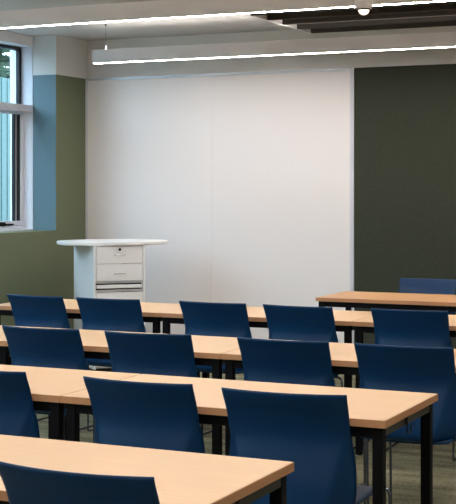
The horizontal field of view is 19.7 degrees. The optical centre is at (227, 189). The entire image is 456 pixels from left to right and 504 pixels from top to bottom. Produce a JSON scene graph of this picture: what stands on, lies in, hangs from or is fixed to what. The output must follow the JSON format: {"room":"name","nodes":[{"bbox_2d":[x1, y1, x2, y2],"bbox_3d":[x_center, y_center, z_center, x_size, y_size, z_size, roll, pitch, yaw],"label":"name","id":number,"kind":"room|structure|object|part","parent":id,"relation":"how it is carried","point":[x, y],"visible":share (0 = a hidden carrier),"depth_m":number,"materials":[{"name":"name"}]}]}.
{"room":"classroom","nodes":[
{"label":"classroom","id":0,"kind":"room"},
{"bbox_2d":[0,35,86,356],"bbox_3d":[-4.143,0.061,6.076,0.450,2.778,13.160,0,0,25],"label":"wall","id":1,"kind":"structure","parent":0,"point":[32,262],"depth_m":11.38,"materials":[{"name":"green paint"}]},
{"bbox_2d":[0,44,32,231],"bbox_3d":[-4.069,-0.439,6.531,0.237,1.587,10.848,0,0,25],"label":"window","id":2,"kind":"structure","parent":1,"relation":"in","point":[20,107],"depth_m":11.41,"materials":[{"name":"white"}]},
{"bbox_3d":[-1.893,0.297,11.148,0.032,0.034,0.230,0,0,25],"label":"handle","id":3,"kind":"part","parent":2,"relation":"part of","materials":[{"name":"black metal"}]},
{"bbox_3d":[-4.097,-1.219,6.540,0.059,0.027,10.843,0,0,25],"label":"head rail","id":4,"kind":"part","parent":2,"relation":"part of","materials":[{"name":"black metal"}]},
{"bbox_3d":[-2.120,-0.176,10.746,0.043,0.980,1.549,0,0,25],"label":"sash","id":5,"kind":"part","parent":2,"relation":"part of","materials":[{"name":"white"}]},
{"bbox_3d":[-4.085,0.328,6.535,0.125,0.027,10.843,0,0,25],"label":"rail","id":6,"kind":"part","parent":2,"relation":"part of","materials":[{"name":"white"}]},
{"bbox_3d":[-4.071,0.349,6.529,0.235,0.012,10.843,0,0,25],"label":"sill","id":7,"kind":"part","parent":2,"relation":"part of","materials":[{"name":"white"}]},
{"bbox_3d":[-2.135,-0.965,10.753,0.029,0.478,1.549,0,0,25],"label":"frame","id":8,"kind":"part","parent":2,"relation":"part of","materials":[{"name":"black metal"}]},
{"bbox_2d":[0,30,32,46],"bbox_3d":[-4.006,-1.280,6.511,0.102,0.091,10.825,0,0,25],"label":"box","id":9,"kind":"object","parent":1,"relation":"attached to","point":[9,38],"visible":1,"depth_m":11.18,"materials":[{"name":"white"}]},
{"bbox_2d":[0,0,294,40],"bbox_3d":[0.162,-1.403,4.088,9.933,0.150,13.160,0,0,25],"label":"ceiling","id":10,"kind":"structure","parent":0,"point":[238,23],"depth_m":10.74,"materials":[{"name":"grey paint"}]},
{"bbox_2d":[0,0,455,28],"bbox_3d":[0.872,-1.172,7.252,6.396,0.312,0.060,0,0,25],"label":"linear light","id":11,"kind":"object","parent":10,"relation":"hanging from","point":[157,9],"visible":1,"depth_m":7.81,"materials":[{"name":"white metal"}]},
{"bbox_2d":[92,24,455,63],"bbox_3d":[1.819,-1.172,9.304,6.396,0.312,0.060,0,0,25],"label":"linear light","id":12,"kind":"object","parent":10,"relation":"hanging from","point":[439,39],"visible":1,"depth_m":9.94,"materials":[{"name":"white metal"}]},
{"bbox_2d":[94,47,445,63],"bbox_3d":[1.819,-1.018,9.304,6.390,0.004,0.020,0,0,25],"label":"diffuser","id":13,"kind":"object","parent":12,"relation":"attached to","point":[315,50],"depth_m":10.06,"materials":[{"name":"white plastic"}]},
{"bbox_2d":[245,1,455,33],"bbox_3d":[2.212,-1.284,8.589,4.423,0.088,2.150,0,0,25],"label":"ceiling panel","id":14,"kind":"object","parent":10,"relation":"attached to","point":[436,14],"visible":0.67,"depth_m":9.66,"materials":[{"name":"black"}]},
{"bbox_3d":[0.213,-1.284,9.511,0.020,0.088,2.150,0,0,25],"label":"rail","id":15,"kind":"part","parent":14,"relation":"part of","materials":[{"name":"white"}]},
{"bbox_2d":[355,0,372,14],"bbox_3d":[0.676,-1.098,6.550,0.088,0.461,0.088,0,0,25],"label":"pendant","id":16,"kind":"object","parent":10,"relation":"attached to","point":[363,6],"visible":1,"depth_m":6.52,"materials":[{"name":"white plastic"}]},
{"bbox_2d":[36,372,455,503],"bbox_3d":[0.162,1.510,4.088,9.933,0.120,13.160,0,0,25],"label":"floor","id":17,"kind":"structure","parent":0,"point":[406,457],"depth_m":6.92,"materials":[{"name":"carpet"}]},
{"bbox_2d":[0,371,39,437],"bbox_3d":[-0.785,1.042,4.882,0.434,0.816,0.585,0,0,25],"label":"chair","id":18,"kind":"object","parent":17,"relation":"on","point":[18,417],"visible":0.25,"depth_m":4.62,"materials":[{"name":"blue plastic"}]},
{"bbox_2d":[0,325,60,438],"bbox_3d":[-1.522,1.085,6.774,1.183,0.730,0.600,0,0,25],"label":"table","id":19,"kind":"object","parent":17,"relation":"on","point":[2,335],"visible":0.05,"depth_m":6.77,"materials":[{"name":"brown wood"}]},
{"bbox_3d":[-0.902,1.094,6.780,0.035,0.699,0.035,0,0,25],"label":"leg","id":20,"kind":"part","parent":19,"relation":"part of","materials":[{"name":"black metal"}]},
{"bbox_2d":[2,325,94,442],"bbox_3d":[-0.756,1.042,6.264,0.434,0.816,0.585,0,0,25],"label":"chair","id":21,"kind":"object","parent":17,"relation":"on","point":[33,347],"visible":0.29,"depth_m":6.02,"materials":[{"name":"blue plastic"}]},
{"bbox_3d":[-0.848,0.831,6.066,0.434,0.394,0.148,0,0,25],"label":"backrest","id":22,"kind":"part","parent":21,"relation":"part of","materials":[{"name":"blue plastic"}]},
{"bbox_3d":[-0.647,1.210,6.093,0.081,0.369,0.012,0,0,32],"label":"leg","id":23,"kind":"part","parent":21,"relation":"part of","materials":[{"name":"silver metal"}]},
{"bbox_2d":[7,294,92,429],"bbox_3d":[-1.033,1.042,8.082,0.434,0.816,0.585,0,0,29],"label":"chair","id":24,"kind":"object","parent":17,"relation":"on","point":[28,311],"visible":0.29,"depth_m":7.85,"materials":[{"name":"blue plastic"}]},
{"bbox_3d":[-1.140,0.831,7.891,0.434,0.394,0.148,0,0,29],"label":"backrest","id":25,"kind":"part","parent":24,"relation":"part of","materials":[{"name":"blue plastic"}]},
{"bbox_2d":[0,364,140,439],"bbox_3d":[-0.999,1.085,5.101,1.183,0.730,0.600,0,0,25],"label":"table","id":26,"kind":"object","parent":17,"relation":"on","point":[47,385],"visible":0.28,"depth_m":4.84,"materials":[{"name":"brown wood"}]},
{"bbox_3d":[-1.109,0.763,4.862,1.085,0.036,0.024,0,0,25],"label":"rail","id":27,"kind":"part","parent":26,"relation":"part of","materials":[{"name":"black metal"}]},
{"bbox_3d":[-0.601,1.094,4.626,0.035,0.699,0.035,0,0,25],"label":"leg","id":28,"kind":"part","parent":26,"relation":"part of","materials":[{"name":"black metal"}]},
{"bbox_2d":[0,461,159,503],"bbox_3d":[-0.245,1.042,3.213,0.434,0.816,0.585,0,0,25],"label":"chair","id":29,"kind":"object","parent":17,"relation":"on","point":[23,484],"visible":1,"depth_m":2.96,"materials":[{"name":"blue plastic"}]},
{"bbox_2d":[0,299,199,377],"bbox_3d":[-0.816,1.085,8.172,1.183,0.730,0.600,0,0,25],"label":"table","id":30,"kind":"object","parent":17,"relation":"on","point":[150,311],"visible":0.17,"depth_m":7.93,"materials":[{"name":"brown wood"}]},
{"bbox_3d":[-0.927,0.763,7.933,1.085,0.036,0.024,0,0,25],"label":"rail","id":31,"kind":"part","parent":30,"relation":"part of","materials":[{"name":"black metal"}]},
{"bbox_3d":[-0.418,1.094,7.697,0.035,0.699,0.035,0,0,25],"label":"leg","id":32,"kind":"part","parent":30,"relation":"part of","materials":[{"name":"black metal"}]},
{"bbox_2d":[76,297,145,431],"bbox_3d":[-0.602,1.042,7.874,0.434,0.816,0.585,0,0,23],"label":"chair","id":33,"kind":"object","parent":17,"relation":"on","point":[123,315],"visible":0.53,"depth_m":7.64,"materials":[{"name":"blue plastic"}]},
{"bbox_3d":[-0.599,1.020,7.881,0.398,0.046,0.485,0,0,23],"label":"seat","id":34,"kind":"part","parent":33,"relation":"part of","materials":[{"name":"blue plastic"}]},
{"bbox_3d":[-0.686,0.831,7.672,0.434,0.394,0.148,0,0,23],"label":"backrest","id":35,"kind":"part","parent":33,"relation":"part of","materials":[{"name":"blue plastic"}]},
{"bbox_2d":[57,239,167,371],"bbox_3d":[-0.939,0.934,10.706,0.904,1.031,0.672,0,0,-21],"label":"lectern","id":36,"kind":"object","parent":17,"relation":"on","point":[103,268],"visible":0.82,"depth_m":10.44,"materials":[{"name":"white laminate"}]},
{"bbox_3d":[-1.159,0.933,10.622,0.018,0.973,0.620,0,0,-21],"label":"panel","id":37,"kind":"part","parent":36,"relation":"part of","materials":[{"name":"white laminate"}]},
{"bbox_2d":[57,239,167,245],"bbox_3d":[-0.939,0.433,10.707,0.904,0.028,0.670,0,0,-21],"label":"countertop","id":38,"kind":"structure","parent":36,"relation":"on","point":[82,242],"depth_m":10.51,"materials":[{"name":"white laminate"}]},
{"bbox_2d":[96,281,141,368],"bbox_3d":[-0.971,1.074,10.702,0.389,0.681,0.574,0,0,-21],"label":"shelf","id":39,"kind":"object","parent":36,"relation":"attached to","point":[104,289],"depth_m":10.42,"materials":[{"name":"white laminate"}]},
{"bbox_2d":[96,284,141,288],"bbox_3d":[-0.958,0.771,10.667,0.373,0.027,0.561,0,0,-21],"label":"shelf","id":40,"kind":"object","parent":36,"relation":"attached to","point":[98,286],"depth_m":10.42,"materials":[{"name":"white laminate"}]},
{"bbox_3d":[-0.860,0.660,10.414,0.381,0.136,0.018,0,0,-21],"label":"drawer","id":41,"kind":"part","parent":36,"relation":"part of","materials":[{"name":"white laminate"}]},
{"bbox_3d":[-0.860,0.519,10.414,0.381,0.137,0.018,0,0,-21],"label":"drawer","id":42,"kind":"part","parent":36,"relation":"part of","materials":[{"name":"white laminate"}]},
{"bbox_3d":[-0.860,1.108,10.414,0.381,0.584,0.018,0,0,-21],"label":"door","id":43,"kind":"part","parent":36,"relation":"part of","materials":[{"name":"white laminate"}]},
{"bbox_3d":[-0.779,0.933,10.769,0.018,0.973,0.620,0,0,-21],"label":"panel","id":44,"kind":"part","parent":36,"relation":"part of","materials":[{"name":"white laminate"}]},
{"bbox_2d":[0,328,272,454],"bbox_3d":[-0.446,1.085,6.278,1.183,0.730,0.600,0,0,25],"label":"table","id":45,"kind":"object","parent":17,"relation":"on","point":[207,349],"visible":0.22,"depth_m":6.04,"materials":[{"name":"brown wood"}]},
{"bbox_3d":[-1.065,1.094,6.272,0.035,0.699,0.035,0,0,25],"label":"leg","id":46,"kind":"part","parent":45,"relation":"part of","materials":[{"name":"black metal"}]},
{"bbox_3d":[-0.843,1.094,6.753,0.035,0.699,0.035,0,0,25],"label":"leg","id":47,"kind":"part","parent":45,"relation":"part of","materials":[{"name":"black metal"}]},
{"bbox_3d":[-0.556,0.763,6.038,1.085,0.036,0.024,0,0,25],"label":"rail","id":48,"kind":"part","parent":45,"relation":"part of","materials":[{"name":"black metal"}]},
{"bbox_3d":[-0.048,1.094,5.803,0.035,0.699,0.035,0,0,25],"label":"leg","id":49,"kind":"part","parent":45,"relation":"part of","materials":[{"name":"black metal"}]},
{"bbox_2d":[83,376,204,453],"bbox_3d":[-0.193,1.042,4.596,0.434,0.816,0.585,0,0,26],"label":"chair","id":50,"kind":"object","parent":17,"relation":"on","point":[163,416],"visible":0.39,"depth_m":4.36,"materials":[{"name":"blue plastic"}]},
{"bbox_2d":[0,435,293,503],"bbox_3d":[-0.488,1.085,3.448,1.183,0.730,0.600,0,0,25],"label":"table","id":51,"kind":"object","parent":17,"relation":"on","point":[180,477],"visible":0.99,"depth_m":3.42,"materials":[{"name":"brown wood"}]},
{"bbox_3d":[0.024,0.761,3.212,0.024,0.032,0.494,0,0,25],"label":"rail","id":52,"kind":"part","parent":51,"relation":"part of","materials":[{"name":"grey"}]},
{"bbox_3d":[0.132,1.094,3.453,0.035,0.699,0.035,0,0,25],"label":"leg","id":53,"kind":"part","parent":51,"relation":"part of","materials":[{"name":"black metal"}]},
{"bbox_2d":[104,331,202,433],"bbox_3d":[-0.271,1.042,6.048,0.434,0.816,0.585,0,0,20],"label":"chair","id":54,"kind":"object","parent":17,"relation":"on","point":[137,353],"visible":0.34,"depth_m":5.80,"materials":[{"name":"blue plastic"}]},
{"bbox_3d":[-0.344,0.831,5.842,0.434,0.394,0.148,0,0,20],"label":"backrest","id":55,"kind":"part","parent":54,"relation":"part of","materials":[{"name":"blue plastic"}]},
{"bbox_2d":[179,301,251,434],"bbox_3d":[0.018,1.042,7.616,0.434,0.816,0.585,0,0,25],"label":"chair","id":56,"kind":"object","parent":17,"relation":"on","point":[200,318],"visible":0.4,"depth_m":7.38,"materials":[{"name":"blue plastic"}]},
{"bbox_3d":[-0.074,0.831,7.418,0.434,0.394,0.148,0,0,25],"label":"backrest","id":57,"kind":"part","parent":56,"relation":"part of","materials":[{"name":"blue plastic"}]},
{"bbox_3d":[0.022,1.020,7.623,0.398,0.046,0.485,0,0,25],"label":"seat","id":58,"kind":"part","parent":56,"relation":"part of","materials":[{"name":"blue plastic"}]},
{"bbox_2d":[60,374,437,503],"bbox_3d":[0.077,1.085,4.605,1.183,0.730,0.600,0,0,25],"label":"table","id":59,"kind":"object","parent":17,"relation":"on","point":[374,414],"visible":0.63,"depth_m":4.56,"materials":[{"name":"brown wood"}]},
{"bbox_3d":[-0.542,1.094,4.599,0.035,0.699,0.035,0,0,25],"label":"leg","id":60,"kind":"part","parent":59,"relation":"part of","materials":[{"name":"black metal"}]},
{"bbox_3d":[-0.034,0.763,4.365,1.085,0.036,0.024,0,0,25],"label":"rail","id":61,"kind":"part","parent":59,"relation":"part of","materials":[{"name":"black metal"}]},
{"bbox_3d":[0.475,1.094,4.130,0.035,0.699,0.035,0,0,25],"label":"leg","id":62,"kind":"part","parent":59,"relation":"part of","materials":[{"name":"black metal"}]},
{"bbox_3d":[0.589,0.761,4.368,0.024,0.032,0.494,0,0,25],"label":"rail","id":63,"kind":"part","parent":59,"relation":"part of","materials":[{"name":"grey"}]},
{"bbox_3d":[0.696,1.094,4.610,0.035,0.699,0.035,0,0,25],"label":"leg","id":64,"kind":"part","parent":59,"relation":"part of","materials":[{"name":"black metal"}]},
{"bbox_2d":[159,306,371,437],"bbox_3d":[0.260,1.085,7.676,1.183,0.730,0.600,0,0,25],"label":"table","id":65,"kind":"object","parent":17,"relation":"on","point":[343,319],"visible":0.23,"depth_m":7.49,"materials":[{"name":"brown wood"}]},
{"bbox_3d":[-0.359,1.094,7.670,0.035,0.699,0.035,0,0,25],"label":"leg","id":66,"kind":"part","parent":65,"relation":"part of","materials":[{"name":"black metal"}]},
{"bbox_3d":[-0.138,1.094,8.150,0.035,0.699,0.035,0,0,25],"label":"leg","id":67,"kind":"part","parent":65,"relation":"part of","materials":[{"name":"black metal"}]},
{"bbox_3d":[0.149,0.763,7.436,1.085,0.036,0.024,0,0,25],"label":"rail","id":68,"kind":"part","parent":65,"relation":"part of","materials":[{"name":"black metal"}]},
{"bbox_3d":[0.657,1.094,7.201,0.035,0.699,0.035,0,0,25],"label":"leg","id":69,"kind":"part","parent":65,"relation":"part of","materials":[{"name":"black metal"}]},
{"bbox_2d":[237,337,368,503],"bbox_3d":[0.332,1.042,5.786,0.434,0.816,0.585,0,0,24],"label":"chair","id":70,"kind":"object","parent":17,"relation":"on","point":[263,360],"visible":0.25,"depth_m":5.55,"materials":[{"name":"blue plastic"}]},
{"bbox_3d":[0.243,0.831,5.587,0.434,0.394,0.148,0,0,24],"label":"backrest","id":71,"kind":"part","parent":70,"relation":"part of","materials":[{"name":"blue plastic"}]},
{"bbox_3d":[0.595,1.210,5.957,0.087,0.369,0.020,0,0,2],"label":"leg","id":72,"kind":"part","parent":70,"relation":"part of","materials":[{"name":"silver metal"}]},
{"bbox_2d":[221,387,391,503],"bbox_3d":[0.267,1.042,4.362,0.434,0.816,0.585,0,0,22],"label":"chair","id":73,"kind":"object","parent":17,"relation":"on","point":[310,431],"visible":0.78,"depth_m":4.11,"materials":[{"name":"blue plastic"}]},
{"bbox_3d":[0.270,1.020,4.370,0.398,0.046,0.486,0,0,22],"label":"seat","id":74,"kind":"part","parent":73,"relation":"part of","materials":[{"name":"blue plastic"}]},
{"bbox_3d":[0.524,1.210,4.542,0.087,0.369,0.020,0,0,0],"label":"leg","id":75,"kind":"part","parent":73,"relation":"part of","materials":[{"name":"silver metal"}]},
{"bbox_2d":[263,304,369,448],"bbox_3d":[0.495,1.042,7.385,0.434,0.816,0.585,0,0,28],"label":"chair","id":76,"kind":"object","parent":17,"relation":"on","point":[297,323],"visible":0.38,"depth_m":7.15,"materials":[{"name":"blue plastic"}]},
{"bbox_3d":[0.393,0.831,7.192,0.434,0.394,0.148,0,0,28],"label":"backrest","id":77,"kind":"part","parent":76,"relation":"part of","materials":[{"name":"blue plastic"}]},
{"bbox_2d":[220,339,455,455],"bbox_3d":[0.630,1.085,5.781,1.183,0.730,0.600,0,0,25],"label":"table","id":78,"kind":"object","parent":17,"relation":"on","point":[343,355],"visible":0.24,"depth_m":5.75,"materials":[{"name":"brown wood"}]},
{"bbox_3d":[0.010,1.094,5.776,0.035,0.699,0.035,0,0,25],"label":"leg","id":79,"kind":"part","parent":78,"relation":"part of","materials":[{"name":"black metal"}]},
{"bbox_3d":[0.519,0.763,5.542,1.085,0.036,0.024,0,0,25],"label":"rail","id":80,"kind":"part","parent":78,"relation":"part of","materials":[{"name":"black metal"}]},
{"bbox_2d":[316,291,455,311],"bbox_3d":[1.387,1.085,8.699,1.498,0.730,0.600,0,0,25],"label":"table","id":81,"kind":"object","parent":17,"relation":"on","point":[349,300],"visible":0.63,"depth_m":8.65,"materials":[{"name":"brown wood"}]},
{"bbox_3d":[0.625,1.094,8.760,0.035,0.699,0.035,0,0,25],"label":"leg","id":82,"kind":"part","parent":81,"relation":"part of","materials":[{"name":"black metal"}]},
{"bbox_3d":[1.277,0.763,8.460,1.400,0.036,0.024,0,0,25],"label":"rail","id":83,"kind":"part","parent":81,"relation":"part of","materials":[{"name":"black metal"}]},
{"bbox_2d":[352,315,455,454],"bbox_3d":[1.336,1.085,7.179,1.183,0.730,0.600,0,0,25],"label":"table","id":84,"kind":"object","parent":17,"relation":"on","point":[365,325],"visible":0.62,"depth_m":7.15,"materials":[{"name":"brown wood"}]},
{"bbox_3d":[0.717,1.094,7.173,0.035,0.699,0.035,0,0,25],"label":"leg","id":85,"kind":"part","parent":84,"relation":"part of","materials":[{"name":"black metal"}]},
{"bbox_3d":[1.225,0.763,6.939,1.085,0.036,0.024,0,0,25],"label":"rail","id":86,"kind":"part","parent":84,"relation":"part of","materials":[{"name":"black metal"}]},
{"bbox_2d":[354,343,455,503],"bbox_3d":[0.811,1.042,5.578,0.434,0.816,0.585,0,0,23],"label":"chair","id":87,"kind":"object","parent":17,"relation":"on","point":[381,367],"visible":0.58,"depth_m":5.33,"materials":[{"name":"blue plastic"}]},
{"bbox_3d":[0.612,1.210,5.544,0.081,0.369,0.012,0,0,15],"label":"leg","id":88,"kind":"part","parent":87,"relation":"part of","materials":[{"name":"silver metal"}]},
{"bbox_3d":[0.757,1.210,5.887,0.087,0.369,0.020,0,0,45],"label":"leg","id":89,"kind":"part","parent":87,"relation":"part of","materials":[{"name":"silver metal"}]},
{"bbox_3d":[0.726,0.831,5.377,0.434,0.394,0.148,0,0,23],"label":"backrest","id":90,"kind":"part","parent":87,"relation":"part of","materials":[{"name":"blue plastic"}]},
{"bbox_3d":[0.815,1.020,5.585,0.398,0.046,0.485,0,0,23],"label":"seat","id":91,"kind":"part","parent":87,"relation":"part of","materials":[{"name":"blue plastic"}]},
{"bbox_2d":[371,308,455,461],"bbox_3d":[1.050,1.042,7.161,0.434,0.816,0.585,0,0,23],"label":"chair","id":92,"kind":"object","parent":17,"relation":"on","point":[415,328],"visible":0.34,"depth_m":6.92,"materials":[{"name":"blue plastic"}]},
{"bbox_3d":[0.967,0.831,6.959,0.434,0.394,0.148,0,0,23],"label":"backrest","id":93,"kind":"part","parent":92,"relation":"part of","materials":[{"name":"blue plastic"}]},
{"bbox_3d":[1.166,1.210,6.994,0.081,0.369,0.012,0,0,30],"label":"leg","id":94,"kind":"part","parent":92,"relation":"part of","materials":[{"name":"silver metal"}]},
{"bbox_2d":[399,278,455,346],"bbox_3d":[1.308,1.042,9.050,0.434,0.816,0.585,0,0,25],"label":"chair","id":95,"kind":"object","parent":17,"relation":"on","point":[407,285],"visible":0.18,"depth_m":9.29,"materials":[{"name":"blue plastic"}]},
{"bbox_2d":[87,26,455,78],"bbox_3d":[3.084,0.061,9.882,9.483,2.778,0.190,0,0,25],"label":"wall","id":96,"kind":"structure","parent":0,"point":[428,56],"depth_m":11.07,"materials":[{"name":"white paint"}]},
{"bbox_2d":[85,68,353,343],"bbox_3d":[-0.121,0.187,11.231,2.530,2.346,0.032,0,0,25],"label":"whiteboard","id":97,"kind":"object","parent":96,"relation":"attached to","point":[247,178],"visible":0.64,"depth_m":11.16,"materials":[{"name":"white laminate"}]},
{"bbox_3d":[-1.261,0.187,11.759,0.019,2.346,0.028,0,0,25],"label":"trim","id":98,"kind":"part","parent":97,"relation":"part of","materials":[{"name":"white metal"}]},
{"bbox_3d":[-0.692,0.197,11.499,1.231,2.326,0.020,0,0,25],"label":"board panel","id":99,"kind":"part","parent":97,"relation":"part of","materials":[{"name":"white laminate"}]},
{"bbox_3d":[-0.128,-0.976,11.234,2.476,0.020,0.032,0,0,25],"label":"trim","id":100,"kind":"part","parent":97,"relation":"part of","materials":[{"name":"silver metal"}]},
{"bbox_3d":[0.433,0.197,10.979,1.246,2.326,0.020,0,0,25],"label":"board panel","id":101,"kind":"part","parent":97,"relation":"part of","materials":[{"name":"white laminate"}]},
{"bbox_3d":[1.013,0.187,10.709,0.033,2.346,0.028,0,0,25],"label":"trim","id":102,"kind":"part","parent":97,"relation":"part of","materials":[{"name":"white metal"}]},
{"bbox_2d":[354,64,455,348],"bbox_3d":[4.092,0.187,9.290,6.744,2.346,0.023,0,0,25],"label":"fabric panel","id":103,"kind":"object","parent":96,"relation":"attached to","point":[405,116],"visible":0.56,"depth_m":10.52,"materials":[{"name":"green fabric"}]},
{"label":"outside","id":104,"kind":"structure","parent":0,"visible":0},
{"bbox_3d":[-14.075,1.675,13.105,23.457,0.150,40.000,0,0,25],"label":"paved ground","id":105,"kind":"structure","parent":104,"visible":0},
{"bbox_2d":[0,48,9,77],"bbox_3d":[-3.760,-2.413,16.044,2.024,3.709,14.276,0,0,25],"label":"hedge","id":106,"kind":"object","parent":105,"relation":"on","point":[4,59],"visible":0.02,"depth_m":17.25,"materials":[{"name":"green plant"}]},
{"bbox_2d":[0,77,9,220],"bbox_3d":[-4.825,0.135,11.082,0.050,2.930,28.080,0,0,25],"label":"fence","id":107,"kind":"object","parent":105,"relation":"on","point":[4,82],"visible":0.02,"depth_m":15.70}
]}

